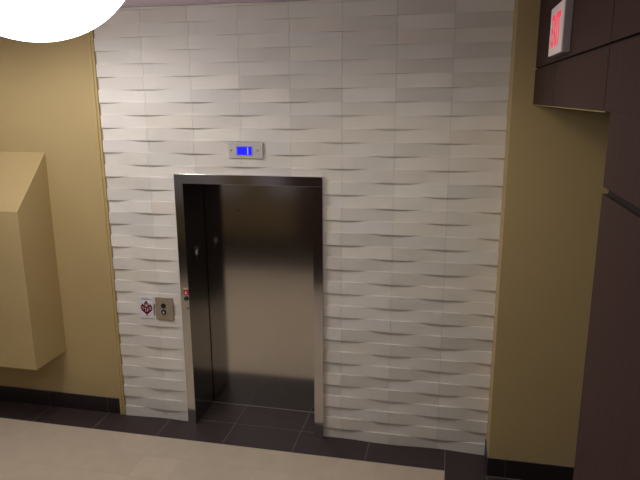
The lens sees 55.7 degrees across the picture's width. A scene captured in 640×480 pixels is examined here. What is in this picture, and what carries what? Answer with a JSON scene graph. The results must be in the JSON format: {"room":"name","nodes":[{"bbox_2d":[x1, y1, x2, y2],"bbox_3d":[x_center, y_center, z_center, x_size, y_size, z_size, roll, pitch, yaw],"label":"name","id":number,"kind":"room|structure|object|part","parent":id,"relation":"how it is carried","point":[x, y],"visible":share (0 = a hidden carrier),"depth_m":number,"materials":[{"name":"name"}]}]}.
{"room":"lobby","nodes":[
{"label":"lobby","id":0,"kind":"room"},
{"bbox_2d":[0,152,65,369],"bbox_3d":[-3.342,0.144,5.431,1.900,1.837,0.430,3,14,12],"label":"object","id":1,"kind":"structure","parent":0,"point":[32,334],"depth_m":5.18,"materials":[{"name":"yellow paint"}]},
{"bbox_2d":[119,0,309,7],"bbox_3d":[-1.422,-1.217,2.023,10.000,0.060,6.500,3,14,12],"label":"ceiling","id":2,"kind":"structure","parent":0,"point":[127,3],"depth_m":4.54,"materials":[{"name":"white paint"}]},
{"bbox_2d":[0,0,124,41],"bbox_3d":[-0.659,-0.741,1.345,0.506,0.574,0.506,3,14,12],"label":"globe pendant","id":3,"kind":"object","parent":2,"relation":"hanging from","point":[22,20],"visible":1,"depth_m":1.32,"materials":[{"name":"white glass"}]},
{"bbox_2d":[0,0,514,454],"bbox_3d":[-2.170,-0.136,5.375,7.250,3.573,0.122,3,14,12],"label":"wall","id":4,"kind":"structure","parent":0,"point":[400,107],"depth_m":4.83,"materials":[{"name":"white tile"}]},
{"bbox_2d":[0,385,120,413],"bbox_3d":[-3.789,1.465,6.062,3.941,0.158,0.012,3,14,12],"label":"baseboard","id":5,"kind":"structure","parent":4,"relation":"attached to","point":[7,393],"depth_m":5.78,"materials":[{"name":"tile"}]},
{"bbox_2d":[87,30,125,414],"bbox_3d":[-1.843,-0.116,5.283,0.046,3.573,0.070,3,14,12],"label":"trim","id":6,"kind":"structure","parent":4,"relation":"attached to","point":[90,35],"depth_m":5.23,"materials":[{"name":"yellow paint"}]},
{"bbox_2d":[139,296,153,317],"bbox_3d":[-1.529,0.593,5.339,0.132,0.199,0.006,3,14,12],"label":"notice","id":7,"kind":"object","parent":4,"relation":"attached to","point":[145,303],"visible":1,"depth_m":5.34,"materials":[{"name":"white paper"}]},
{"bbox_2d":[155,297,174,319],"bbox_3d":[-1.359,0.601,5.305,0.163,0.201,0.039,3,14,12],"label":"panel","id":8,"kind":"object","parent":4,"relation":"attached to","point":[164,307],"visible":1,"depth_m":5.29,"materials":[{"name":"beige metal"}]},
{"bbox_2d":[228,142,262,158],"bbox_3d":[-0.589,-0.714,4.827,0.282,0.126,0.033,3,14,12],"label":"indicator","id":9,"kind":"object","parent":4,"relation":"attached to","point":[252,150],"visible":1,"depth_m":4.81,"materials":[{"name":"grey plastic"}]},
{"bbox_2d":[174,173,323,438],"bbox_3d":[-0.533,0.518,5.354,1.258,2.292,0.524,3,14,12],"label":"door","id":10,"kind":"structure","parent":4,"relation":"in","point":[253,323],"depth_m":5.46,"materials":[{"name":"metal"}]},
{"bbox_2d":[194,245,198,259],"bbox_3d":[-1.081,0.109,5.319,0.004,0.112,0.094,3,14,12],"label":"floor marker","id":11,"kind":"object","parent":10,"relation":"attached to","point":[196,249],"visible":1,"depth_m":5.31,"materials":[{"name":"black plastic"}]},
{"bbox_3d":[-0.495,0.499,5.530,1.218,2.234,0.035,3,14,12],"label":"panel","id":12,"kind":"part","parent":10,"relation":"part of","materials":[{"name":"metal"}]},
{"bbox_3d":[-0.490,1.593,5.783,1.096,0.002,0.034,3,14,12],"label":"sill","id":13,"kind":"part","parent":10,"relation":"part of","materials":[{"name":"silver metal"}]},
{"bbox_2d":[0,400,517,479],"bbox_3d":[-1.657,2.337,2.788,10.467,0.060,6.742,3,14,12],"label":"floor","id":14,"kind":"structure","parent":0,"point":[29,450],"depth_m":5.06,"materials":[{"name":"tile"}]},
{"bbox_2d":[486,0,610,465],"bbox_3d":[2.685,0.111,4.221,2.760,3.573,0.390,3,14,12],"label":"wall","id":15,"kind":"structure","parent":0,"point":[553,189],"depth_m":4.28,"materials":[{"name":"paint"}]},
{"bbox_2d":[484,439,573,479],"bbox_3d":[2.674,1.788,4.548,2.770,0.159,0.277,3,14,12],"label":"baseboard","id":16,"kind":"structure","parent":15,"relation":"attached to","point":[495,467],"depth_m":4.64,"materials":[{"name":"tile"}]},
{"bbox_2d":[533,0,639,479],"bbox_3d":[0.949,0.702,1.747,0.160,3.573,5.307,3,14,12],"label":"wall","id":17,"kind":"structure","parent":0,"point":[600,71],"depth_m":1.97,"materials":[{"name":"laminate"}]},
{"bbox_2d":[548,0,573,56],"bbox_3d":[1.183,-1.036,2.984,0.044,0.236,0.387,3,14,12],"label":"exit sign","id":18,"kind":"object","parent":17,"relation":"attached to","point":[562,14],"visible":1,"depth_m":2.84,"materials":[{"name":"grey plastic"}]},
{"bbox_2d":[538,105,605,111],"bbox_3d":[1.293,-0.678,3.079,0.156,0.010,2.008,3,14,12],"label":"trim","id":19,"kind":"structure","parent":17,"relation":"attached to","point":[538,105],"depth_m":2.68,"materials":[{"name":"yellow paint"}]}
]}

